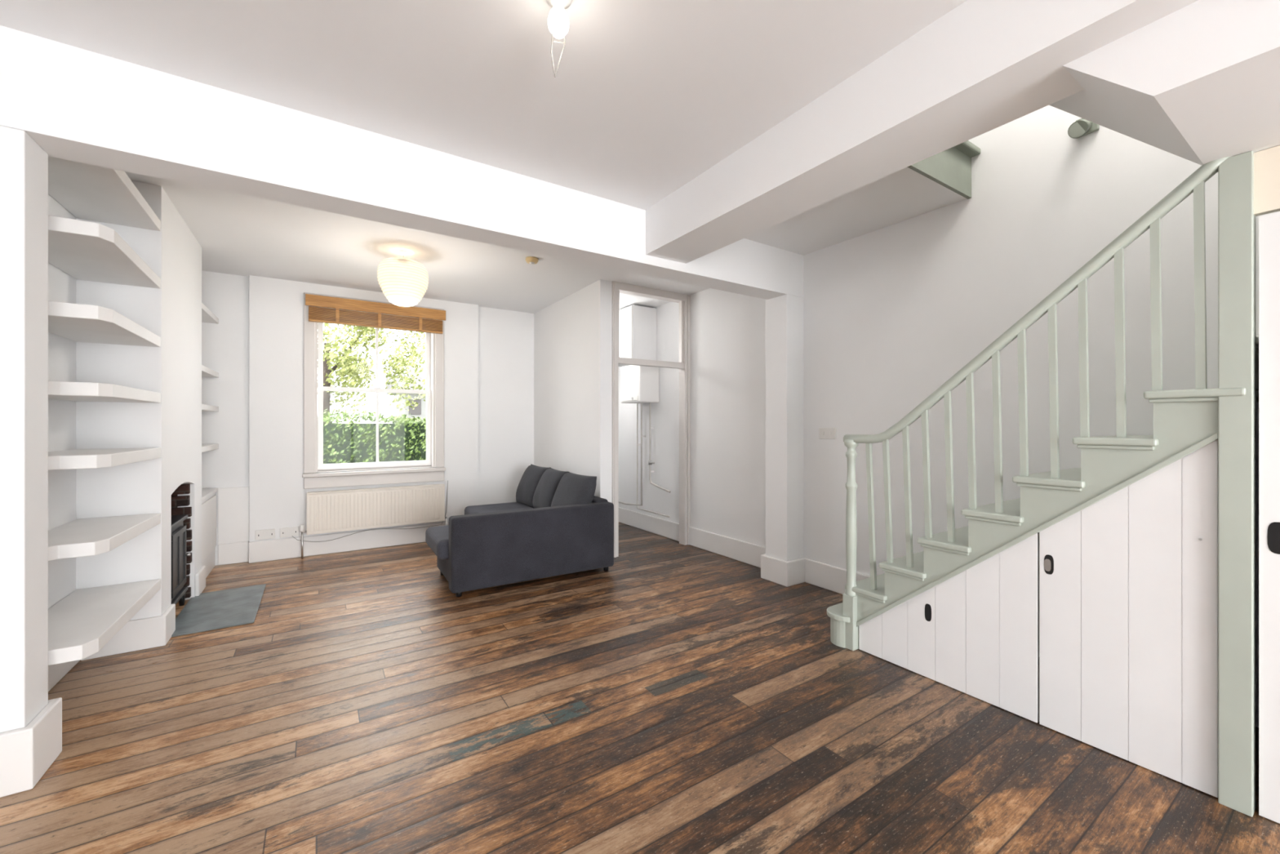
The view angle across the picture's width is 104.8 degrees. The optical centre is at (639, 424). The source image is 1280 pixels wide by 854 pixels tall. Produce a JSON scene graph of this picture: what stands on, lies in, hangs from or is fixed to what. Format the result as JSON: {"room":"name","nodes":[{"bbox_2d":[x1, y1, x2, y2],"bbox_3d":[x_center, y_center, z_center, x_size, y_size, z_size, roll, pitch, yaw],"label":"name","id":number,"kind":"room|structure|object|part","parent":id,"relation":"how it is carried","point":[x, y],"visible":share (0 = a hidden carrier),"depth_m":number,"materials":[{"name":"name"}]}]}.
{"room":"living room","nodes":[
{"label":"living room","id":0,"kind":"room"},
{"bbox_2d":[48,194,75,608],"bbox_3d":[-1.374,-0.050,0.009,0.150,2.600,9.920,0,0,-33],"label":"wall","id":1,"kind":"structure","parent":0,"point":[61,286],"depth_m":2.45,"materials":[{"name":"paint"}]},
{"bbox_2d":[48,659,79,691],"bbox_3d":[-2.696,1.165,2.186,0.020,0.170,1.030,0,0,-33],"label":"baseboard","id":2,"kind":"structure","parent":1,"relation":"attached to","point":[56,672],"depth_m":2.38,"materials":[{"name":"white wood"}]},
{"bbox_2d":[48,155,160,665],"bbox_3d":[-2.554,-0.110,2.272,0.348,2.080,1.037,0,0,-33],"label":"shelves","id":3,"kind":"object","parent":1,"relation":"attached to","point":[82,623],"visible":0.69,"depth_m":2.27,"materials":[{"name":"paint"}]},
{"bbox_3d":[-2.563,0.901,2.266,0.326,0.058,1.037,0,0,-33],"label":"shelf","id":4,"kind":"part","parent":3,"relation":"part of","materials":[{"name":"paint"}]},
{"bbox_3d":[-2.563,0.529,2.267,0.326,0.058,1.036,0,0,-33],"label":"shelf","id":5,"kind":"part","parent":3,"relation":"part of","materials":[{"name":"paint"}]},
{"bbox_3d":[-2.563,0.159,2.267,0.326,0.058,1.036,0,0,-33],"label":"shelf","id":6,"kind":"part","parent":3,"relation":"part of","materials":[{"name":"paint"}]},
{"bbox_3d":[-2.563,-0.151,2.267,0.326,0.058,1.036,0,0,-33],"label":"shelf","id":7,"kind":"part","parent":3,"relation":"part of","materials":[{"name":"paint"}]},
{"bbox_3d":[-2.560,-0.466,2.268,0.333,0.058,1.036,0,0,-33],"label":"shelf","id":8,"kind":"part","parent":3,"relation":"part of","materials":[{"name":"paint"}]},
{"bbox_3d":[-2.554,-0.796,2.272,0.348,0.058,1.037,0,0,-33],"label":"shelf","id":9,"kind":"part","parent":3,"relation":"part of","materials":[{"name":"paint"}]},
{"bbox_3d":[-2.558,-1.121,2.270,0.338,0.058,1.037,0,0,-33],"label":"shelf","id":10,"kind":"part","parent":3,"relation":"part of","materials":[{"name":"paint"}]},
{"bbox_2d":[201,302,218,452],"bbox_3d":[-3.682,-0.362,3.984,0.333,1.155,0.736,0,0,-33],"label":"shelves","id":11,"kind":"object","parent":1,"relation":"attached to","point":[207,316],"visible":0.32,"depth_m":4.09,"materials":[{"name":"paint"}]},
{"bbox_3d":[-3.682,0.193,3.984,0.333,0.045,0.736,0,0,-33],"label":"shelf","id":12,"kind":"part","parent":11,"relation":"part of","materials":[{"name":"paint"}]},
{"bbox_3d":[-3.682,-0.138,3.984,0.333,0.045,0.736,0,0,-33],"label":"shelf","id":13,"kind":"part","parent":11,"relation":"part of","materials":[{"name":"paint"}]},
{"bbox_3d":[-3.682,-0.438,3.984,0.333,0.045,0.736,0,0,-33],"label":"shelf","id":14,"kind":"part","parent":11,"relation":"part of","materials":[{"name":"paint"}]},
{"bbox_3d":[-3.682,-0.917,3.984,0.333,0.045,0.736,0,0,-33],"label":"shelf","id":15,"kind":"part","parent":11,"relation":"part of","materials":[{"name":"paint"}]},
{"bbox_2d":[75,180,201,620],"bbox_3d":[-3.165,-0.050,3.187,0.330,2.600,1.160,0,0,-33],"label":"wall","id":16,"kind":"structure","parent":0,"point":[168,485],"depth_m":2.77,"materials":[{"name":"paint"}]},
{"bbox_2d":[80,604,175,660],"bbox_3d":[-2.882,1.165,2.792,0.332,0.170,0.232,0,0,-33],"label":"baseboard","id":17,"kind":"structure","parent":16,"relation":"attached to","point":[143,633],"depth_m":2.73,"materials":[{"name":"white wood"}]},
{"bbox_2d":[195,565,205,595],"bbox_3d":[-3.273,1.165,3.673,0.022,0.170,0.270,0,0,-33],"label":"baseboard","id":18,"kind":"structure","parent":16,"relation":"attached to","point":[200,576],"depth_m":3.61,"materials":[{"name":"white wood"}]},
{"bbox_2d":[201,270,533,565],"bbox_3d":[-2.278,-0.050,5.476,4.620,2.600,0.340,0,0,-33],"label":"wall","id":19,"kind":"structure","parent":0,"point":[255,348],"depth_m":4.63,"materials":[{"name":"paint"}]},
{"bbox_2d":[217,486,248,543],"bbox_3d":[-3.652,0.812,4.436,0.222,0.495,0.018,0,0,-33],"label":"cabinet door","id":20,"kind":"structure","parent":19,"relation":"attached to","point":[233,502],"depth_m":4.42,"materials":[{"name":"white wood"}]},
{"bbox_2d":[217,541,248,565],"bbox_3d":[-3.652,1.155,4.433,0.220,0.190,0.022,0,0,-33],"label":"baseboard","id":21,"kind":"structure","parent":19,"relation":"attached to","point":[236,552],"depth_m":4.42,"materials":[{"name":"white wood"}]},
{"bbox_2d":[255,528,275,540],"bbox_3d":[-3.428,1.005,4.512,0.146,0.090,0.016,0,0,-33],"label":"wall socket","id":22,"kind":"object","parent":19,"relation":"attached to","point":[265,534],"visible":1,"depth_m":4.51,"materials":[{"name":"white plastic"}]},
{"bbox_2d":[280,526,298,537],"bbox_3d":[-3.277,1.005,4.610,0.146,0.090,0.016,0,0,-33],"label":"wall socket","id":23,"kind":"object","parent":19,"relation":"attached to","point":[293,531],"visible":1,"depth_m":4.61,"materials":[{"name":"white plastic"}]},
{"bbox_2d":[303,292,315,473],"bbox_3d":[-3.144,-0.393,4.689,0.090,1.714,0.030,0,0,-33],"label":"trim","id":24,"kind":"structure","parent":19,"relation":"attached to","point":[308,326],"depth_m":4.67,"materials":[{"name":"paint"}]},
{"bbox_2d":[248,521,448,563],"bbox_3d":[-2.665,1.155,5.007,2.060,0.190,0.022,0,0,-33],"label":"baseboard","id":25,"kind":"structure","parent":19,"relation":"attached to","point":[286,548],"depth_m":4.80,"materials":[{"name":"white wood"}]},
{"bbox_2d":[293,480,448,542],"bbox_3d":[-2.671,0.867,4.990,1.394,0.514,0.031,0,0,-33],"label":"power cable","id":26,"kind":"object","parent":19,"relation":"attached to","point":[447,480],"visible":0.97,"depth_m":5.03,"materials":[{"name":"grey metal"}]},
{"bbox_2d":[303,471,444,488],"bbox_3d":[-2.655,0.555,5.010,1.260,0.109,0.028,0,0,-33],"label":"apron","id":27,"kind":"object","parent":19,"relation":"attached to","point":[433,476],"visible":1,"depth_m":4.96,"materials":[{"name":"paint"}]},
{"bbox_2d":[302,466,445,477],"bbox_3d":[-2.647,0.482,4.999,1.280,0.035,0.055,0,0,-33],"label":"sill","id":28,"kind":"structure","parent":19,"relation":"attached to","point":[425,469],"depth_m":4.94,"materials":[{"name":"paint"}]},
{"bbox_2d":[315,306,435,472],"bbox_3d":[-2.769,-0.360,5.185,1.100,1.700,0.390,0,0,-33],"label":"window frame","id":29,"kind":"structure","parent":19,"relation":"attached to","point":[432,335],"depth_m":5.31,"materials":[{"name":"paint"}]},
{"bbox_2d":[317,306,431,469],"bbox_3d":[-2.742,-0.370,5.143,1.038,1.620,0.090,0,0,-33],"label":"window","id":30,"kind":"structure","parent":29,"relation":"attached to","point":[321,465],"depth_m":5.11,"materials":[{"name":"white wood"}]},
{"bbox_3d":[-2.755,-0.757,5.164,1.038,0.845,0.040,0,0,-33],"label":"upper sash","id":31,"kind":"part","parent":30,"relation":"part of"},
{"bbox_2d":[305,293,445,382],"bbox_3d":[-2.618,-0.835,4.967,1.245,0.770,0.076,0,0,-33],"label":"blind","id":32,"kind":"object","parent":30,"relation":"attached to","point":[335,315],"visible":1,"depth_m":4.92,"materials":[{"name":"brown wood"}]},
{"bbox_3d":[-2.622,-0.984,4.973,1.195,0.018,0.055,0,0,-33],"label":"rail","id":33,"kind":"part","parent":32,"relation":"part of","materials":[{"name":"brown wood"}]},
{"bbox_3d":[-2.105,-0.800,5.266,0.003,0.700,0.003,0,0,-33],"label":"pull cord","id":34,"kind":"part","parent":32,"relation":"part of","materials":[{"name":"white fabric"}]},
{"bbox_2d":[315,293,435,309],"bbox_3d":[-2.654,-1.220,5.009,1.078,0.060,0.030,0,0,-33],"label":"trim","id":35,"kind":"structure","parent":19,"relation":"attached to","point":[315,294],"depth_m":4.92,"materials":[{"name":"paint"}]},
{"bbox_2d":[435,308,444,467],"bbox_3d":[-2.164,-0.393,5.329,0.090,1.714,0.030,0,0,-33],"label":"trim","id":36,"kind":"structure","parent":19,"relation":"attached to","point":[439,384],"depth_m":5.31,"materials":[{"name":"paint"}]},
{"bbox_2d":[0,0,967,313],"bbox_3d":[0.474,-1.425,1.266,4.620,0.150,10.200,0,0,-33],"label":"ceiling","id":37,"kind":"structure","parent":0,"point":[644,98],"depth_m":1.96,"materials":[{"name":"paint"}]},
{"bbox_2d":[0,25,804,299],"bbox_3d":[-0.554,-1.187,2.840,4.320,0.347,0.200,0,0,-33],"label":"cross beam","id":38,"kind":"structure","parent":37,"relation":"attached to","point":[77,104],"depth_m":2.16,"materials":[{"name":"paint"}]},
{"bbox_2d":[377,249,428,306],"bbox_3d":[-1.846,-1.140,3.847,0.361,0.420,0.361,0,0,-33],"label":"paper lantern","id":39,"kind":"object","parent":37,"relation":"hanging from","point":[403,282],"visible":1,"depth_m":3.73,"materials":[{"name":"white paper"}]},
{"bbox_2d":[525,256,538,264],"bbox_3d":[-0.880,-1.328,4.013,0.104,0.044,0.104,0,0,-33],"label":"smoke detector","id":40,"kind":"object","parent":37,"relation":"attached to","point":[530,260],"visible":1,"depth_m":3.98,"materials":[{"name":"plastic"}]},
{"bbox_2d":[546,0,571,77],"bbox_3d":[-0.257,-1.220,1.553,0.080,0.260,0.080,0,0,-33],"label":"bulb","id":41,"kind":"object","parent":37,"relation":"hanging from","point":[557,19],"depth_m":1.54,"materials":[{"name":"white glass"}]},
{"bbox_2d":[645,0,1198,263],"bbox_3d":[2.025,-1.215,0.356,0.320,0.290,6.780,0,0,-33],"label":"beam","id":42,"kind":"structure","parent":37,"relation":"attached to","point":[983,66],"depth_m":1.80,"materials":[{"name":"paint"}]},
{"bbox_2d":[1048,0,1279,165],"bbox_3d":[2.756,-1.117,-0.216,0.657,0.487,5.022,0,0,-33],"label":"ceiling bulkhead","id":43,"kind":"structure","parent":37,"relation":"attached to","point":[1199,83],"depth_m":1.33,"materials":[{"name":"paint"}]},
{"bbox_2d":[533,279,612,502],"bbox_3d":[-0.777,-0.050,5.322,0.125,2.600,1.680,0,0,-33],"label":"wall partition","id":44,"kind":"structure","parent":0,"point":[573,334],"depth_m":5.02,"materials":[{"name":"paint"}]},
{"bbox_2d":[612,280,690,557],"bbox_3d":[0.106,-0.050,4.932,0.925,2.600,0.100,0,0,-33],"label":"frame","id":45,"kind":"object","parent":44,"relation":"attached to","point":[621,287],"visible":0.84,"depth_m":5.10,"materials":[{"name":"paint"}]},
{"bbox_2d":[0,521,1279,853],"bbox_3d":[0.474,1.310,1.266,4.620,0.120,10.200,0,0,-33],"label":"floor","id":46,"kind":"structure","parent":0,"point":[674,697],"depth_m":1.97,"materials":[{"name":"brown wood"}]},
{"bbox_2d":[0,125,48,733],"bbox_3d":[-2.262,0.118,1.711,0.226,2.263,0.180,0,0,-33],"label":"pillar","id":47,"kind":"structure","parent":46,"relation":"on","point":[24,164],"depth_m":1.70,"materials":[{"name":"paint"}]},
{"bbox_2d":[0,697,62,797],"bbox_3d":[-2.250,1.145,1.719,0.254,0.210,0.236,0,0,-33],"label":"baseboard","id":48,"kind":"structure","parent":47,"relation":"attached to","point":[27,753],"depth_m":1.69,"materials":[{"name":"white wood"}]},
{"bbox_2d":[171,514,190,605],"bbox_3d":[-3.091,0.799,3.164,0.250,0.878,0.520,0,0,-33],"label":"wood stove","id":49,"kind":"object","parent":46,"relation":"on","point":[179,554],"visible":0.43,"depth_m":3.22,"materials":[{"name":"black metal"}]},
{"bbox_3d":[-2.914,0.885,3.074,0.010,0.318,0.035,0,0,-33],"label":"door frame","id":50,"kind":"part","parent":49,"relation":"part of","materials":[{"name":"black metal"}]},
{"bbox_3d":[-3.018,0.885,3.212,0.015,0.390,0.380,0,0,-33],"label":"door","id":51,"kind":"part","parent":49,"relation":"part of","materials":[{"name":"black metal"}]},
{"bbox_3d":[-3.009,0.708,3.218,0.010,0.035,0.380,0,0,-33],"label":"door frame","id":52,"kind":"part","parent":49,"relation":"part of","materials":[{"name":"black metal"}]},
{"bbox_3d":[-3.009,1.062,3.218,0.010,0.035,0.380,0,0,-33],"label":"door frame","id":53,"kind":"part","parent":49,"relation":"part of","materials":[{"name":"black metal"}]},
{"bbox_3d":[-3.101,0.637,3.158,0.225,0.025,0.520,0,0,-33],"label":"plate","id":54,"kind":"part","parent":49,"relation":"part of","materials":[{"name":"black metal"}]},
{"bbox_3d":[-3.101,1.137,3.158,0.225,0.025,0.520,0,0,-33],"label":"plate","id":55,"kind":"part","parent":49,"relation":"part of","materials":[{"name":"black metal"}]},
{"bbox_3d":[-3.143,1.189,3.381,0.040,0.098,0.038,0,0,-33],"label":"leg","id":56,"kind":"part","parent":49,"relation":"part of","materials":[{"name":"black metal"}]},
{"bbox_3d":[-3.103,0.885,3.362,0.010,0.318,0.035,0,0,-33],"label":"door frame","id":57,"kind":"part","parent":49,"relation":"part of","materials":[{"name":"black metal"}]},
{"bbox_2d":[201,487,217,577],"bbox_3d":[-3.683,0.905,3.984,0.325,0.690,0.730,0,0,-33],"label":"base cabinet","id":58,"kind":"object","parent":46,"relation":"on","point":[208,496],"visible":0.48,"depth_m":4.07,"materials":[{"name":"paint"}]},
{"bbox_3d":[-3.562,0.845,4.069,0.012,0.450,0.670,0,0,-33],"label":"door","id":59,"kind":"part","parent":58,"relation":"part of","materials":[{"name":"white wood"}]},
{"bbox_2d":[171,583,266,636],"bbox_3d":[-2.847,1.244,3.354,0.425,0.012,0.870,0,0,-33],"label":"hearth slab","id":60,"kind":"object","parent":46,"relation":"on","point":[225,608],"visible":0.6,"depth_m":3.29,"materials":[{"name":"stone"}]},
{"bbox_2d":[299,483,447,559],"bbox_3d":[-2.633,0.944,4.966,1.308,0.612,0.124,0,0,-33],"label":"radiator","id":61,"kind":"object","parent":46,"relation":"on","point":[339,510],"visible":1,"depth_m":4.89,"materials":[{"name":"metal"}]},
{"bbox_3d":[-3.149,0.968,4.596,0.040,0.065,0.040,0,0,-33],"label":"valve knob","id":62,"kind":"part","parent":61,"relation":"part of","materials":[{"name":"white plastic"}]},
{"bbox_2d":[306,483,444,494],"bbox_3d":[-2.613,0.644,4.955,1.220,0.012,0.085,0,0,-33],"label":"grille","id":63,"kind":"object","parent":61,"relation":"attached to","point":[363,491],"depth_m":4.92,"materials":[{"name":"metal"}]},
{"bbox_3d":[-2.599,0.840,4.934,1.210,0.380,0.015,0,0,-33],"label":"panel","id":64,"kind":"part","parent":61,"relation":"part of","materials":[{"name":"metal"}]},
{"bbox_2d":[425,463,613,596],"bbox_3d":[-1.248,0.846,4.555,1.400,0.809,1.660,0,0,-32],"label":"sofa","id":65,"kind":"object","parent":46,"relation":"on","point":[556,524],"visible":1,"depth_m":3.90,"materials":[{"name":"grey fabric"}]},
{"bbox_2d":[425,524,448,559],"bbox_3d":[-1.094,0.925,4.186,1.270,0.150,0.610,0,0,-32],"label":"cushion","id":66,"kind":"object","parent":65,"relation":"on","point":[437,538],"depth_m":3.74,"materials":[{"name":"grey fabric"}]},
{"bbox_3d":[-1.320,1.220,3.592,0.048,0.060,0.048,0,0,-32],"label":"leg","id":67,"kind":"part","parent":65,"relation":"part of","materials":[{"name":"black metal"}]},
{"bbox_2d":[464,502,533,514],"bbox_3d":[-1.283,0.925,4.972,0.760,0.150,0.915,0,0,-32],"label":"seat cushion","id":68,"kind":"object","parent":65,"relation":"on","point":[472,509],"depth_m":5.06,"materials":[{"name":"grey fabric"}]},
{"bbox_3d":[-0.814,0.943,3.924,1.330,0.545,0.130,0,0,-32],"label":"arm panel","id":69,"kind":"part","parent":65,"relation":"part of","materials":[{"name":"grey fabric"}]},
{"bbox_2d":[515,463,550,507],"bbox_3d":[-1.137,0.650,5.248,0.207,0.450,0.560,26,-14,-31],"label":"cushion","id":70,"kind":"object","parent":65,"relation":"on","point":[530,479],"depth_m":5.12,"materials":[{"name":"grey fabric"}]},
{"bbox_2d":[532,466,568,507],"bbox_3d":[-0.873,0.650,4.824,0.207,0.450,0.560,25,-12,-27],"label":"cushion","id":71,"kind":"object","parent":65,"relation":"on","point":[544,486],"depth_m":4.72,"materials":[{"name":"grey fabric"}]},
{"bbox_2d":[551,471,596,506],"bbox_3d":[-0.598,0.650,4.382,0.207,0.450,0.560,26,-15,-32],"label":"cushion","id":72,"kind":"object","parent":65,"relation":"on","point":[570,488],"depth_m":4.25,"materials":[{"name":"grey fabric"}]},
{"bbox_3d":[-0.735,0.925,4.933,0.130,0.550,1.560,0,0,-32],"label":"panel","id":73,"kind":"part","parent":65,"relation":"part of","materials":[{"name":"grey fabric"}]},
{"bbox_2d":[765,294,803,561],"bbox_3d":[1.164,0.118,3.975,0.200,2.263,0.220,0,0,-33],"label":"pillar","id":74,"kind":"structure","parent":46,"relation":"on","point":[784,313],"depth_m":3.90,"materials":[{"name":"paint"}]},
{"bbox_2d":[826,151,1258,817],"bbox_3d":[2.192,-0.030,1.839,0.813,2.560,2.961,0,0,-33],"label":"staircase","id":75,"kind":"structure","parent":46,"relation":"on","point":[1185,421],"depth_m":1.77,"materials":[{"name":"wood"}]},
{"bbox_2d":[858,532,1039,722],"bbox_3d":[1.445,0.847,2.403,0.021,0.798,0.810,0,0,-33],"label":"door","id":76,"kind":"structure","parent":75,"relation":"attached to","point":[975,633],"depth_m":2.24,"materials":[{"name":"paint"}]},
{"bbox_3d":[1.555,-0.404,2.204,0.056,1.012,1.413,0,0,-33],"label":"handrail","id":77,"kind":"part","parent":75,"relation":"part of","materials":[{"name":"wood"}]},
{"bbox_2d":[1039,439,1217,797],"bbox_3d":[1.801,0.645,1.853,0.027,1.202,0.486,0,0,-33],"label":"door","id":78,"kind":"structure","parent":75,"relation":"attached to","point":[1128,580],"depth_m":1.80,"materials":[{"name":"paint"}]},
{"bbox_3d":[1.958,0.189,1.617,0.072,2.122,0.072,0,0,-33],"label":"post","id":79,"kind":"part","parent":75,"relation":"part of","materials":[{"name":"green wood"}]},
{"bbox_2d":[618,105,1279,727],"bbox_3d":[2.367,-1.150,2.456,0.150,4.800,9.920,0,0,-33],"label":"wall","id":80,"kind":"structure","parent":0,"point":[892,313],"depth_m":3.05,"materials":[{"name":"paint"}]},
{"bbox_2d":[618,304,656,366],"bbox_3d":[-0.157,-1.030,5.853,0.353,0.600,0.730,0,0,-33],"label":"upper cabinet","id":81,"kind":"object","parent":80,"relation":"attached to","point":[637,324],"visible":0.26,"depth_m":5.55,"materials":[{"name":"paint"}]},
{"bbox_2d":[620,364,659,404],"bbox_3d":[-0.011,-0.465,5.692,0.283,0.430,0.420,0,0,-33],"label":"boiler","id":82,"kind":"object","parent":80,"relation":"attached to","point":[639,384],"visible":0.91,"depth_m":5.55,"materials":[{"name":"white plastic"}]},
{"bbox_2d":[618,402,671,517],"bbox_3d":[-0.019,0.380,5.901,0.072,1.259,1.302,0,0,-33],"label":"pipes","id":83,"kind":"object","parent":80,"relation":"attached to","point":[650,461],"visible":0.97,"depth_m":5.81,"materials":[{"name":"white metal"}]},
{"bbox_2d":[618,506,679,541],"bbox_3d":[0.018,1.155,5.890,0.022,0.190,1.600,0,0,-33],"label":"baseboard","id":84,"kind":"structure","parent":80,"relation":"attached to","point":[668,529],"depth_m":5.72,"materials":[{"name":"white wood"}]},
{"bbox_2d":[688,526,765,567],"bbox_3d":[0.838,1.155,4.637,0.022,0.190,1.195,0,0,-33],"label":"baseboard","id":85,"kind":"structure","parent":80,"relation":"attached to","point":[748,553],"depth_m":4.64,"materials":[{"name":"white wood"}]},
{"bbox_2d":[760,553,805,586],"bbox_3d":[1.153,1.155,3.968,0.228,0.190,0.274,0,0,-33],"label":"baseboard","id":86,"kind":"structure","parent":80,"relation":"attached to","point":[792,572],"depth_m":3.87,"materials":[{"name":"white wood"}]},
{"bbox_2d":[818,427,835,439],"bbox_3d":[1.423,0.068,3.747,0.016,0.085,0.145,0,0,-33],"label":"light switch","id":87,"kind":"object","parent":80,"relation":"attached to","point":[824,433],"visible":1,"depth_m":3.74,"materials":[{"name":"white plastic"}]},
{"bbox_2d":[804,558,870,594],"bbox_3d":[1.506,1.155,3.616,0.022,0.190,0.705,0,0,-33],"label":"baseboard","id":88,"kind":"structure","parent":80,"relation":"attached to","point":[833,578],"depth_m":3.73,"materials":[{"name":"white wood"}]},
{"bbox_2d":[906,140,980,199],"bbox_3d":[1.339,-1.480,3.217,0.733,0.270,1.280,0,0,-33],"label":"trim","id":89,"kind":"structure","parent":80,"relation":"attached to","point":[951,168],"depth_m":2.80,"materials":[{"name":"green wood"}]},
{"bbox_2d":[1067,118,1099,138],"bbox_3d":[2.209,-1.490,2.460,0.110,0.120,0.100,0,0,-33],"label":"handrail","id":90,"kind":"object","parent":80,"relation":"attached to","point":[1081,127],"visible":0.81,"depth_m":2.45,"materials":[{"name":"green wood"}]},
{"bbox_3d":[2.249,-1.505,2.480,0.020,0.090,0.090,0,0,-33],"label":"plate","id":91,"kind":"part","parent":90,"relation":"part of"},
{"bbox_3d":[3.203,-0.050,-0.266,0.040,2.600,4.450,0,0,-33],"label":"wall","id":92,"kind":"structure","parent":0,"visible":0},
{"bbox_2d":[1253,145,1279,216],"bbox_3d":[2.220,-0.773,1.228,0.030,0.197,0.866,0,0,-33],"label":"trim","id":93,"kind":"structure","parent":92,"relation":"attached to","point":[1266,162],"depth_m":1.56,"materials":[{"name":"beige paint"}]},
{"bbox_3d":[2.211,0.290,1.240,0.022,1.911,0.816,0,0,-33],"label":"backing","id":94,"kind":"object","parent":92,"relation":"attached to","visible":0},
{"bbox_2d":[1258,211,1279,823],"bbox_3d":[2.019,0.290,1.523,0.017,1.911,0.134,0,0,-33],"label":"door","id":95,"kind":"structure","parent":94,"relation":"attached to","point":[1269,224],"depth_m":1.56,"materials":[{"name":"paint"}]},
{"bbox_2d":[1266,521,1279,554],"bbox_3d":[1.998,0.355,1.542,0.005,0.100,0.045,0,0,-33],"label":"finger hole","id":96,"kind":"object","parent":95,"relation":"attached to","point":[1273,529],"visible":1,"depth_m":1.55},
{"label":"outside","id":97,"kind":"structure","parent":0,"visible":0},
{"bbox_3d":[-10.927,1.425,20.365,32.000,0.250,33.950,0,0,-33],"label":"ground","id":98,"kind":"structure","parent":97,"visible":0},
{"bbox_2d":[323,323,426,422],"bbox_3d":[-7.199,-1.495,11.703,5.974,5.699,4.279,0,0,-33],"label":"tree","id":99,"kind":"object","parent":98,"relation":"on","point":[350,369],"visible":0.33,"depth_m":11.80,"materials":[{"name":"green plant"}]},
{"bbox_2d":[323,408,426,463],"bbox_3d":[-3.940,0.507,8.304,9.548,1.586,1.041,0,0,-33],"label":"hedge","id":100,"kind":"object","parent":98,"relation":"on","point":[404,440],"visible":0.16,"depth_m":7.82,"materials":[{"name":"green plant"}]},
{"bbox_2d":[395,393,426,423],"bbox_3d":[-8.386,-0.050,23.789,6.000,2.800,1.000,0,0,-33],"label":"facade","id":101,"kind":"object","parent":98,"relation":"on","point":[402,411],"visible":0.02,"depth_m":22.03,"materials":[{"name":"white paint"}]},
{"bbox_2d":[408,398,421,414],"bbox_3d":[-8.398,-0.800,23.166,4.500,0.700,0.030,0,0,-33],"label":"windows","id":102,"kind":"structure","parent":101,"relation":"attached to","point":[417,411],"depth_m":22.08,"materials":[{"name":"glass"}]},
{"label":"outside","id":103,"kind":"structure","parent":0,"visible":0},
{"bbox_2d":[386,374,425,395],"bbox_3d":[-8.852,-1.950,24.500,6.400,1.000,3.300,0,0,-33],"label":"roof","id":104,"kind":"structure","parent":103,"point":[420,383],"depth_m":23.29,"materials":[{"name":"tile"}]}
]}

